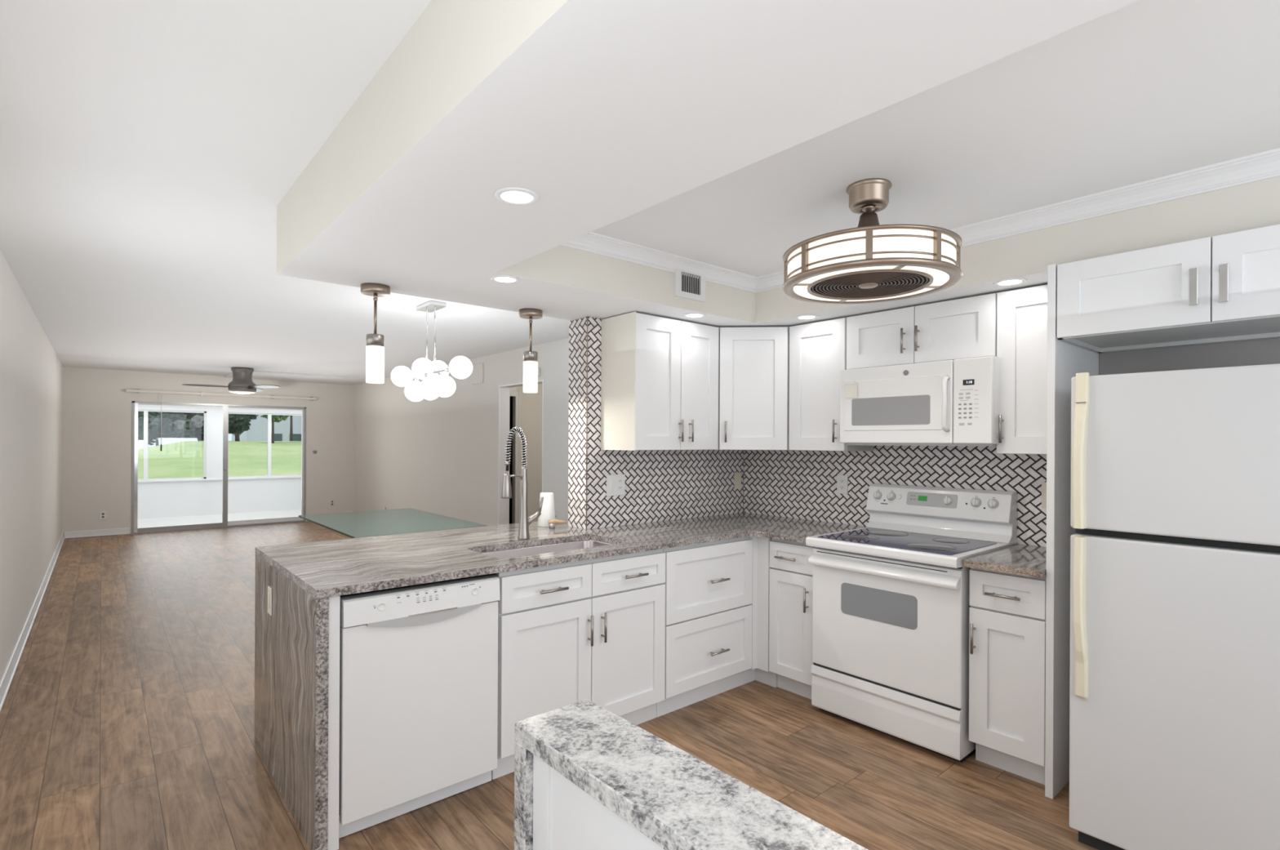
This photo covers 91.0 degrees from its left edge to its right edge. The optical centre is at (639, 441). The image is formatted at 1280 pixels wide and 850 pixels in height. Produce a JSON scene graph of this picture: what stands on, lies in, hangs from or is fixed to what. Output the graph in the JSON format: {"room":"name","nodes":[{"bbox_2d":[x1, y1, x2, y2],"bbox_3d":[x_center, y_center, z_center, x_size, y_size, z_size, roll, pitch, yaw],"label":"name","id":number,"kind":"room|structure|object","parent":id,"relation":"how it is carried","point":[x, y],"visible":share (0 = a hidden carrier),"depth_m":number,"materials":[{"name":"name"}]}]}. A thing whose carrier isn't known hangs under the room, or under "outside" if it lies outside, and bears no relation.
{"room":"kitchen","nodes":[
{"label":"kitchen","id":0,"kind":"room"},
{"bbox_2d":[0,249,62,678],"bbox_3d":[-3.455,0.183,3.295,0.120,2.440,14.700,0,0,-41],"label":"wall","id":1,"kind":"structure","parent":0,"point":[31,371],"depth_m":4.51,"materials":[{"name":"beige paint"}]},
{"bbox_2d":[0,532,64,711],"bbox_3d":[-3.405,1.355,3.344,0.028,0.095,14.700,0,0,-41],"label":"baseboard","id":2,"kind":"structure","parent":1,"relation":"attached to","point":[6,677],"depth_m":4.43,"materials":[{"name":"white paint"}]},
{"bbox_2d":[62,366,354,533],"bbox_3d":[-6.756,0.166,10.238,4.140,2.440,0.140,0,0,-41],"label":"wall","id":3,"kind":"structure","parent":0,"point":[97,406],"depth_m":9.39,"materials":[{"name":"beige paint"}]},
{"bbox_2d":[63,527,129,538],"bbox_3d":[-7.897,1.333,9.155,0.725,0.095,0.028,0,0,-41],"label":"baseboard","id":4,"kind":"structure","parent":3,"relation":"attached to","point":[68,535],"depth_m":9.14,"materials":[{"name":"white paint"}]},
{"bbox_2d":[99,511,106,519],"bbox_3d":[-7.858,1.081,9.199,0.080,0.120,0.009,0,0,-41],"label":"outlet","id":5,"kind":"object","parent":3,"relation":"attached to","point":[103,514],"visible":1,"depth_m":9.20,"materials":[{"name":"white plastic"}]},
{"bbox_2d":[131,400,306,533],"bbox_3d":[-6.743,0.392,10.211,2.355,1.990,0.120,0,0,-41],"label":"door","id":6,"kind":"structure","parent":3,"relation":"in","point":[225,523],"depth_m":10.17,"materials":[{"name":"grey metal"}]},
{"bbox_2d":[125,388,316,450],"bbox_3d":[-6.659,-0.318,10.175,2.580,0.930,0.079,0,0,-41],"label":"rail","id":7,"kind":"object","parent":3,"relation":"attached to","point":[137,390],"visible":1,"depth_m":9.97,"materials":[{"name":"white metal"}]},
{"bbox_2d":[223,370,365,385],"bbox_3d":[-5.519,-1.038,10.292,2.000,0.018,1.380,0,0,-41],"label":"trim","id":8,"kind":"structure","parent":3,"relation":"attached to","point":[256,375],"depth_m":10.21,"materials":[{"name":"paint"}]},
{"bbox_2d":[137,509,301,528],"bbox_3d":[-6.838,1.456,11.819,8.000,0.100,2.360,0,0,-41],"label":"floor","id":9,"kind":"structure","parent":0,"point":[209,518],"depth_m":11.48,"materials":[{"name":"white concrete"}]},
{"bbox_2d":[137,404,302,519],"bbox_3d":[-7.568,0.332,12.677,8.000,2.140,0.180,0,0,-41],"label":"wall","id":10,"kind":"structure","parent":0,"point":[201,496],"depth_m":12.08,"materials":[{"name":"white paint"}]},
{"bbox_2d":[137,409,206,480],"bbox_3d":[-8.926,0.063,11.513,1.620,1.285,0.060,0,0,-41],"label":"window","id":11,"kind":"structure","parent":10,"relation":"in","point":[145,411],"depth_m":11.52,"materials":[{"name":"white paint"}]},
{"bbox_2d":[227,412,302,477],"bbox_3d":[-7.506,0.070,12.729,1.480,1.285,0.060,0,0,-41],"label":"window","id":12,"kind":"structure","parent":10,"relation":"in","point":[269,415],"depth_m":12.70,"materials":[{"name":"white paint"}]},
{"bbox_2d":[0,0,571,377],"bbox_3d":[-1.354,-1.077,5.123,5.800,0.100,14.950,0,0,-41],"label":"ceiling","id":13,"kind":"structure","parent":0,"point":[150,150],"depth_m":2.50,"materials":[{"name":"paint"}]},
{"bbox_2d":[182,366,279,393],"bbox_3d":[-5.803,-0.867,8.859,1.062,0.364,1.214,0,0,-41],"label":"ceiling fan","id":14,"kind":"object","parent":13,"relation":"hanging from","point":[242,382],"visible":1,"depth_m":8.85,"materials":[{"name":"silver metal"}]},
{"bbox_2d":[391,300,472,401],"bbox_3d":[-1.557,-0.669,4.727,0.881,0.717,0.228,0,0,37],"label":"globe chandelier","id":15,"kind":"object","parent":13,"relation":"hanging from","point":[437,382],"visible":1,"depth_m":4.70,"materials":[{"name":"white glass"}]},
{"bbox_2d":[560,231,756,293],"bbox_3d":[0.064,-0.938,3.216,1.725,0.073,0.066,0,0,-41],"label":"trim","id":16,"kind":"structure","parent":13,"relation":"attached to","point":[593,242],"depth_m":3.24,"materials":[{"name":"white paint"}]},
{"bbox_2d":[276,0,1137,298],"bbox_3d":[0.540,-0.872,0.797,0.699,0.310,5.713,0,0,-41],"label":"soffit","id":17,"kind":"object","parent":13,"relation":"attached to","point":[607,111],"depth_m":1.40,"materials":[{"name":"paint"}]},
{"bbox_2d":[360,282,390,383],"bbox_3d":[-1.236,-0.500,2.936,0.128,0.453,0.128,0,0,-41],"label":"pendant light","id":18,"kind":"object","parent":17,"relation":"hanging from","point":[375,348],"visible":1,"depth_m":2.90,"materials":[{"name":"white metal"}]},
{"bbox_2d":[493,186,539,204],"bbox_3d":[-0.362,-0.720,1.849,0.132,0.004,0.132,0,0,-41],"label":"recessed light","id":19,"kind":"object","parent":17,"relation":"attached to","point":[509,195],"visible":1,"depth_m":1.84,"materials":[{"name":"white paint"}]},
{"bbox_2d":[591,0,1279,276],"bbox_3d":[1.681,-0.994,1.329,1.725,0.055,5.037,0,0,-41],"label":"ceiling","id":20,"kind":"structure","parent":13,"relation":"attached to","point":[1140,91],"depth_m":2.01,"materials":[{"name":"paint"}]},
{"bbox_2d":[782,177,962,304],"bbox_3d":[0.871,-0.780,2.395,0.639,0.381,0.639,0,0,2],"label":"fan light","id":21,"kind":"object","parent":20,"relation":"hanging from","point":[871,261],"visible":1,"depth_m":2.23,"materials":[{"name":"white glass"}]},
{"bbox_2d":[794,265,942,302],"bbox_3d":[0.870,-0.609,2.395,0.464,0.038,0.464,0,0,-41],"label":"grille","id":22,"kind":"object","parent":21,"relation":"attached to","point":[869,283],"depth_m":2.38,"materials":[{"name":"brown metal"}]},
{"bbox_2d":[793,265,949,301],"bbox_3d":[0.870,-0.596,2.395,0.560,0.001,0.560,0,0,-41],"label":"diffuser","id":23,"kind":"object","parent":21,"relation":"attached to","point":[940,277],"depth_m":2.30,"materials":[{"name":"white plastic"}]},
{"bbox_2d":[755,176,1279,326],"bbox_3d":[2.533,-0.862,2.059,0.520,0.310,5.037,0,0,-41],"label":"soffit","id":24,"kind":"object","parent":13,"relation":"attached to","point":[1028,255],"depth_m":2.55,"materials":[{"name":"paint"}]},
{"bbox_2d":[795,314,818,319],"bbox_3d":[0.957,-0.713,3.606,0.132,0.004,0.132,0,0,-41],"label":"recessed light","id":25,"kind":"object","parent":24,"relation":"attached to","point":[806,316],"visible":1,"depth_m":3.60,"materials":[{"name":"white paint"}]},
{"bbox_2d":[992,277,1026,285],"bbox_3d":[1.648,-0.710,2.800,0.132,0.004,0.132,0,0,-41],"label":"recessed light","id":26,"kind":"object","parent":24,"relation":"attached to","point":[1009,282],"visible":1,"depth_m":2.79,"materials":[{"name":"white paint"}]},
{"bbox_2d":[755,147,1279,293],"bbox_3d":[2.311,-0.927,1.868,0.066,0.073,5.037,0,0,-41],"label":"trim","id":27,"kind":"structure","parent":13,"relation":"attached to","point":[1264,165],"depth_m":2.41,"materials":[{"name":"white paint"}]},
{"bbox_2d":[354,337,568,525],"bbox_3d":[-2.252,0.189,8.101,0.120,2.440,8.965,0,0,-41],"label":"wall","id":28,"kind":"structure","parent":0,"point":[440,455],"depth_m":8.24,"materials":[{"name":"beige paint"}]},
{"bbox_2d":[471,363,483,384],"bbox_3d":[-1.993,-0.830,7.704,0.010,0.240,0.300,0,0,-41],"label":"air vent","id":29,"kind":"object","parent":28,"relation":"in","point":[477,369],"visible":0.82,"depth_m":7.68,"materials":[{"name":"white metal"}]},
{"bbox_2d":[497,379,543,524],"bbox_3d":[-1.278,0.384,6.965,0.128,2.060,0.966,0,0,-41],"label":"door frame","id":30,"kind":"structure","parent":28,"relation":"in","point":[504,390],"depth_m":7.30,"materials":[{"name":"white paint"}]},
{"bbox_2d":[537,367,540,376],"bbox_3d":[-1.090,-0.730,6.634,0.029,0.090,0.100,0,0,-41],"label":"door chime","id":31,"kind":"object","parent":28,"relation":"attached to","point":[539,368],"visible":0.38,"depth_m":6.60,"materials":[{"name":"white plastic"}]},
{"bbox_2d":[433,244,770,327],"bbox_3d":[0.020,-0.875,3.667,2.245,0.310,0.676,0,0,-41],"label":"soffit","id":32,"kind":"structure","parent":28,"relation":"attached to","point":[562,282],"depth_m":3.19,"materials":[{"name":"paint"}]},
{"bbox_2d":[673,267,706,302],"bbox_3d":[0.274,-0.861,3.429,0.230,0.165,0.016,0,0,-41],"label":"air vent","id":33,"kind":"object","parent":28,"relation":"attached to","point":[686,286],"visible":1,"depth_m":3.42,"materials":[{"name":"white plastic"}]},
{"bbox_2d":[682,312,706,317],"bbox_3d":[0.309,-0.717,3.573,0.132,0.004,0.132,0,0,-41],"label":"recessed light","id":34,"kind":"object","parent":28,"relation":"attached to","point":[690,314],"visible":1,"depth_m":3.56,"materials":[{"name":"white paint"}]},
{"bbox_2d":[489,275,519,283],"bbox_3d":[-0.600,-0.721,2.795,0.132,0.004,0.132,0,0,-41],"label":"recessed light","id":35,"kind":"object","parent":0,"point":[499,278],"visible":1,"depth_m":2.78,"materials":[{"name":"white paint"}]},
{"bbox_2d":[509,383,542,523],"bbox_3d":[-0.495,0.198,7.279,1.480,2.440,5.300,0,0,-41],"label":"wall","id":36,"kind":"structure","parent":0,"point":[531,404],"depth_m":8.14,"materials":[{"name":"beige paint"}]},
{"bbox_2d":[508,391,519,524],"bbox_3d":[-1.512,0.193,8.374,1.400,2.440,0.554,0,0,-41],"label":"door","id":37,"kind":"structure","parent":36,"relation":"in","point":[515,393],"depth_m":7.99,"materials":[{"name":"white paint"}]},
{"bbox_2d":[519,307,542,393],"bbox_3d":[-0.604,-0.496,3.469,0.128,0.453,0.128,0,0,-41],"label":"pendant light","id":38,"kind":"object","parent":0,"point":[530,357],"visible":1,"depth_m":3.44,"materials":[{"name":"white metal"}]},
{"bbox_2d":[0,521,1097,849],"bbox_3d":[-1.367,1.463,5.123,5.800,0.100,14.950,0,0,-41],"label":"floor","id":39,"kind":"structure","parent":0,"point":[127,712],"depth_m":2.87,"materials":[{"name":"brown wood"}]},
{"bbox_2d":[327,595,340,849],"bbox_3d":[-1.251,0.973,2.397,0.037,0.882,0.598,0,0,-41],"label":"filler panel","id":40,"kind":"object","parent":39,"relation":"on","point":[334,602],"visible":0.36,"depth_m":2.17,"materials":[{"name":"white paint"}]},
{"bbox_2d":[298,507,487,537],"bbox_3d":[-2.148,1.039,5.354,1.010,0.740,1.680,0,0,-41],"label":"glass dining table","id":41,"kind":"object","parent":39,"relation":"on","point":[357,524],"visible":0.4,"depth_m":5.20,"materials":[{"name":"green glass"}]},
{"bbox_2d":[338,573,499,838],"bbox_3d":[-0.993,0.980,2.600,0.608,0.865,0.606,0,0,-41],"label":"dishwasher","id":42,"kind":"object","parent":39,"relation":"on","point":[419,663],"visible":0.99,"depth_m":2.35,"materials":[{"name":"white metal"}]},
{"bbox_2d":[254,512,866,849],"bbox_3d":[-0.205,0.962,3.360,2.963,0.914,1.495,0,0,-41],"label":"countertop","id":43,"kind":"structure","parent":39,"relation":"on","point":[291,644],"depth_m":2.62,"materials":[{"name":"grey stone"}]},
{"bbox_2d":[267,586,272,615],"bbox_3d":[-1.582,0.679,2.683,0.010,0.115,0.070,0,0,-41],"label":"outlet","id":44,"kind":"object","parent":43,"relation":"attached to","point":[269,588],"visible":1,"depth_m":2.67,"materials":[{"name":"plastic"}]},
{"bbox_2d":[267,592,269,608],"bbox_3d":[-1.584,0.679,2.682,0.005,0.066,0.024,0,0,-41],"label":"switch","id":45,"kind":"object","parent":44,"relation":"attached to","point":[268,593],"depth_m":2.68,"materials":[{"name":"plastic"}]},
{"bbox_2d":[501,426,543,539],"bbox_3d":[-0.610,0.213,3.243,0.064,0.580,0.250,0,0,43],"label":"faucet","id":46,"kind":"object","parent":43,"relation":"on","point":[506,491],"visible":1,"depth_m":3.23,"materials":[{"name":"silver metal"}]},
{"bbox_2d":[537,492,555,527],"bbox_3d":[-0.556,0.403,3.752,0.108,0.200,0.108,0,0,-41],"label":"canister","id":47,"kind":"object","parent":43,"relation":"on","point":[548,510],"visible":0.85,"depth_m":3.71,"materials":[{"name":"white ceramic"}]},
{"bbox_2d":[480,539,614,558],"bbox_3d":[-0.435,0.642,3.067,0.775,0.215,0.400,0,0,-41],"label":"sink","id":48,"kind":"object","parent":43,"relation":"in","point":[544,548],"visible":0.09,"depth_m":3.25,"materials":[{"name":"silver metal"}]},
{"bbox_2d":[547,519,567,528],"bbox_3d":[-0.480,0.477,3.656,0.109,0.054,0.039,0,0,-29],"label":"scrub brush","id":49,"kind":"object","parent":43,"relation":"on","point":[552,522],"visible":1,"depth_m":3.63,"materials":[{"name":"brown wood"}]},
{"bbox_2d":[491,548,665,779],"bbox_3d":[-0.404,0.977,3.097,0.924,0.882,0.636,0,0,-41],"label":"base cabinet","id":50,"kind":"object","parent":39,"relation":"on","point":[593,630],"visible":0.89,"depth_m":2.84,"materials":[{"name":"white paint"}]},
{"bbox_2d":[514,698,867,849],"bbox_3d":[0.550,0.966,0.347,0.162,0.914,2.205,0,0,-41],"label":"kitchen island","id":51,"kind":"object","parent":39,"relation":"on","point":[587,776],"visible":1,"depth_m":0.97,"materials":[{"name":"white stone"}]},
{"bbox_2d":[656,536,752,717],"bbox_3d":[0.208,0.980,3.621,0.682,0.882,0.636,0,0,-41],"label":"base cabinet","id":52,"kind":"object","parent":39,"relation":"on","point":[708,584],"visible":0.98,"depth_m":3.39,"materials":[{"name":"white paint"}]},
{"bbox_2d":[742,536,777,687],"bbox_3d":[0.728,0.983,4.045,0.660,0.882,0.690,0,0,-41],"label":"filler panel","id":53,"kind":"object","parent":39,"relation":"on","point":[759,671],"visible":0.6,"depth_m":3.64,"materials":[{"name":"white paint"}]},
{"bbox_2d":[768,537,814,698],"bbox_3d":[1.047,0.984,3.663,0.636,0.882,0.300,0,0,-41],"label":"base cabinet","id":54,"kind":"object","parent":39,"relation":"on","point":[791,574],"visible":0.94,"depth_m":3.49,"materials":[{"name":"white paint"}]},
{"bbox_2d":[805,483,1017,762],"bbox_3d":[1.381,0.837,3.227,0.707,1.180,0.764,0,0,-41],"label":"electric range","id":55,"kind":"object","parent":39,"relation":"on","point":[891,594],"visible":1,"depth_m":3.06,"materials":[{"name":"white metal"}]},
{"bbox_2d":[805,527,1013,568],"bbox_3d":[1.366,0.528,3.213,0.662,0.061,0.764,0,0,-41],"label":"cooktop","id":56,"kind":"object","parent":55,"relation":"in","point":[929,548],"depth_m":3.10,"materials":[{"name":"black ceramic"}]},
{"bbox_2d":[918,495,927,501],"bbox_3d":[1.547,0.311,3.441,0.009,0.028,0.048,0,0,-41],"label":"clock","id":57,"kind":"object","parent":55,"relation":"on","point":[921,498],"depth_m":3.44,"materials":[{"name":"green glass"}]},
{"bbox_2d":[968,567,1045,784],"bbox_3d":[1.755,0.988,2.836,0.636,0.882,0.298,0,0,-41],"label":"base cabinet","id":58,"kind":"object","parent":39,"relation":"on","point":[1007,611],"visible":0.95,"depth_m":2.65,"materials":[{"name":"white paint"}]},
{"bbox_2d":[963,543,1046,577],"bbox_3d":[1.757,0.530,2.834,0.670,0.030,0.299,0,0,-41],"label":"countertop","id":59,"kind":"structure","parent":58,"relation":"on","point":[1027,560],"depth_m":2.71,"materials":[{"name":"grey stone"}]},
{"bbox_2d":[1044,263,1098,799],"bbox_3d":[1.882,0.360,2.724,0.625,2.138,0.028,0,0,-41],"label":"end panel","id":60,"kind":"object","parent":39,"relation":"on","point":[1064,359],"visible":0.42,"depth_m":2.54,"materials":[{"name":"white paint"}]},
{"bbox_2d":[1069,363,1279,849],"bbox_3d":[2.062,0.596,2.190,0.845,1.668,0.764,0,0,-41],"label":"refrigerator","id":61,"kind":"object","parent":39,"relation":"on","point":[1175,681],"visible":1,"depth_m":2.02,"materials":[{"name":"white metal"}]},
{"bbox_2d":[1098,337,1279,374],"bbox_3d":[2.722,-0.117,2.218,0.019,0.700,1.828,0,0,-41],"label":"wall niche","id":62,"kind":"object","parent":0,"point":[1263,351],"depth_m":2.66,"materials":[{"name":"grey paint"}]},
{"bbox_3d":[2.537,0.213,2.526,0.099,2.440,5.735,0,0,-41],"label":"wall","id":63,"kind":"structure","parent":0,"visible":0},
{"bbox_2d":[718,326,790,450],"bbox_3d":[0.716,-0.329,4.087,0.607,0.763,0.611,0,0,-41],"label":"upper cabinet","id":64,"kind":"object","parent":63,"relation":"attached to","point":[753,362],"visible":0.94,"depth_m":3.88,"materials":[{"name":"white paint"}]},
{"bbox_2d":[789,316,873,451],"bbox_3d":[1.141,-0.327,3.793,0.348,0.763,0.386,0,0,-41],"label":"upper cabinet","id":65,"kind":"object","parent":63,"relation":"attached to","point":[818,349],"visible":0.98,"depth_m":3.71,"materials":[{"name":"white paint"}]},
{"bbox_2d":[743,444,1046,546],"bbox_3d":[1.430,0.255,3.731,0.012,0.516,2.086,0,0,-41],"label":"tile backsplash","id":66,"kind":"structure","parent":63,"relation":"attached to","point":[794,484],"depth_m":3.78,"materials":[{"name":"tile"}]},
{"bbox_2d":[836,475,848,493],"bbox_3d":[1.259,0.266,3.913,0.010,0.115,0.074,0,0,-41],"label":"outlet","id":67,"kind":"object","parent":66,"relation":"attached to","point":[842,480],"visible":1,"depth_m":3.91,"materials":[{"name":"white plastic"}]},
{"bbox_2d":[839,479,844,489],"bbox_3d":[1.257,0.266,3.911,0.005,0.068,0.034,0,0,-41],"label":"socket","id":68,"kind":"object","parent":67,"relation":"attached to","point":[842,482],"depth_m":3.91,"materials":[{"name":"white plastic"}]},
{"bbox_2d":[1041,481,1046,507],"bbox_3d":[1.995,0.260,3.053,0.010,0.125,0.080,0,0,-41],"label":"outlet","id":69,"kind":"object","parent":66,"relation":"attached to","point":[1043,483],"visible":0.12,"depth_m":3.07,"materials":[{"name":"beige plastic"}]},
{"bbox_2d":[846,292,997,369],"bbox_3d":[1.524,-0.555,3.347,0.348,0.302,0.784,0,0,-41],"label":"upper cabinet","id":70,"kind":"object","parent":63,"relation":"attached to","point":[966,327],"visible":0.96,"depth_m":3.21,"materials":[{"name":"white paint"}]},
{"bbox_2d":[840,355,999,446],"bbox_3d":[1.492,-0.187,3.293,0.451,0.417,0.782,0,0,-41],"label":"microwave","id":71,"kind":"object","parent":70,"relation":"attached to","point":[956,402],"visible":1,"depth_m":3.12,"materials":[{"name":"white plastic"}]},
{"bbox_2d":[844,380,857,398],"bbox_3d":[1.145,-0.284,3.410,0.005,0.093,0.072,0,0,-41],"label":"paper tag","id":72,"kind":"object","parent":71,"relation":"attached to","point":[851,388],"visible":1,"depth_m":3.41,"materials":[{"name":"white paper"}]},
{"bbox_2d":[996,284,1047,454],"bbox_3d":[1.877,-0.323,2.934,0.348,0.763,0.298,0,0,-41],"label":"upper cabinet","id":73,"kind":"object","parent":63,"relation":"attached to","point":[1022,313],"visible":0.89,"depth_m":2.88,"materials":[{"name":"white paint"}]},
{"bbox_2d":[1057,223,1279,353],"bbox_3d":[2.175,-0.557,2.340,0.636,0.300,0.923,0,0,-41],"label":"upper cabinet","id":74,"kind":"object","parent":63,"relation":"attached to","point":[1225,287],"visible":1,"depth_m":2.28,"materials":[{"name":"white paint"}]},
{"label":"outside","id":75,"kind":"structure","parent":0,"visible":0},
{"bbox_2d":[137,440,302,478],"bbox_3d":[-23.061,0.817,42.293,80.000,1.718,65.000,0,0,-41],"label":"lawn","id":76,"kind":"structure","parent":75,"point":[185,459],"depth_m":25.20,"materials":[{"name":"green plant"}]},
{"bbox_2d":[137,440,148,449],"bbox_3d":[-26.603,0.598,32.517,1.760,1.379,4.400,0,0,-41],"label":"parked car","id":77,"kind":"object","parent":76,"relation":"on","point":[140,442],"visible":0.02,"depth_m":31.86,"materials":[{"name":"white paint"}]},
{"bbox_2d":[137,411,193,444],"bbox_3d":[-28.456,-1.102,36.141,4.603,5.361,2.436,0,0,-41],"label":"tree","id":78,"kind":"object","parent":76,"relation":"on","point":[172,427],"visible":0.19,"depth_m":36.26,"materials":[{"name":"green plant"}]},
{"bbox_2d":[155,437,198,445],"bbox_3d":[-25.230,0.485,34.219,1.760,1.379,4.400,0,0,-41],"label":"parked car","id":79,"kind":"object","parent":76,"relation":"on","point":[164,440],"visible":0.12,"depth_m":33.19,"materials":[{"name":"white paint"}]},
{"bbox_2d":[168,412,204,440],"bbox_3d":[-28.935,-1.219,41.107,5.070,5.624,2.856,0,0,-41],"label":"tree","id":80,"kind":"object","parent":76,"relation":"on","point":[197,424],"visible":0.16,"depth_m":40.35,"materials":[{"name":"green plant"}]},
{"bbox_2d":[197,413,257,440],"bbox_3d":[-23.633,-2.059,36.412,3.400,4.189,1.683,0,0,-41],"label":"tree","id":81,"kind":"object","parent":76,"relation":"on","point":[238,424],"visible":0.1,"depth_m":36.42,"materials":[{"name":"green plant"}]},
{"bbox_2d":[231,414,302,440],"bbox_3d":[-31.910,-2.189,59.559,11.000,6.500,8.600,0,0,-41],"label":"apartment building","id":82,"kind":"structure","parent":76,"relation":"on","point":[258,431],"depth_m":54.58,"materials":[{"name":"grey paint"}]},
{"bbox_2d":[261,414,289,443],"bbox_3d":[-19.488,-2.218,33.233,3.052,4.713,1.413,0,0,-41],"label":"tree","id":83,"kind":"object","parent":76,"relation":"on","point":[275,418],"visible":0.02,"depth_m":33.31,"materials":[{"name":"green plant"}]},
{"bbox_2d":[289,415,293,440],"bbox_3d":[-21.565,-2.874,39.421,2.734,5.815,1.593,0,0,-41],"label":"tree","id":84,"kind":"object","parent":76,"relation":"on","point":[291,416],"visible":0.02,"depth_m":39.23,"materials":[{"name":"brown plant"}]},
{"bbox_3d":[0.162,0.201,4.156,1.385,2.439,0.160,0,0,-41],"label":"wall","id":85,"kind":"structure","parent":0,"visible":0},
{"bbox_2d":[568,316,589,528],"bbox_3d":[-0.361,-0.108,3.695,0.014,1.225,0.187,0,0,-41],"label":"tile column face","id":86,"kind":"structure","parent":85,"relation":"attached to","point":[577,327],"depth_m":3.69,"materials":[{"name":"stone"}]},
{"bbox_2d":[586,315,587,528],"bbox_3d":[-0.306,-0.108,3.619,0.005,1.226,0.005,0,0,-41],"label":"trim","id":87,"kind":"structure","parent":85,"relation":"attached to","point":[587,316],"depth_m":3.62,"materials":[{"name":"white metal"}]},
{"bbox_2d":[600,311,718,450],"bbox_3d":[0.141,-0.332,3.770,0.672,0.763,0.348,0,0,-41],"label":"upper cabinet","id":88,"kind":"object","parent":85,"relation":"attached to","point":[660,375],"visible":1,"depth_m":3.61,"materials":[{"name":"white paint"}]},
{"bbox_2d":[588,316,743,528],"bbox_3d":[0.221,-0.105,4.080,1.373,1.225,0.014,0,0,-41],"label":"tile backsplash","id":89,"kind":"structure","parent":85,"relation":"attached to","point":[661,485],"depth_m":3.95,"materials":[{"name":"tile"}]},
{"bbox_2d":[606,474,625,496],"bbox_3d":[-0.143,0.259,3.752,0.138,0.125,0.010,0,0,-41],"label":"outlet","id":90,"kind":"object","parent":89,"relation":"attached to","point":[615,483],"visible":1,"depth_m":3.75,"materials":[{"name":"white plastic"}]},
{"bbox_2d":[610,479,613,490],"bbox_3d":[-0.165,0.259,3.731,0.024,0.066,0.004,0,0,-41],"label":"switch","id":91,"kind":"object","parent":90,"relation":"attached to","point":[611,480],"depth_m":3.73,"materials":[{"name":"white plastic"}]},
{"bbox_2d":[617,479,622,490],"bbox_3d":[-0.119,0.259,3.770,0.034,0.068,0.005,0,0,-41],"label":"socket","id":92,"kind":"object","parent":90,"relation":"attached to","point":[620,481],"depth_m":3.77,"materials":[{"name":"white plastic"}]},
{"bbox_2d":[734,472,741,488],"bbox_3d":[0.698,0.279,4.472,0.070,0.115,0.010,0,0,-41],"label":"light switch","id":93,"kind":"object","parent":89,"relation":"attached to","point":[737,475],"visible":1,"depth_m":4.47,"materials":[{"name":"beige plastic"}]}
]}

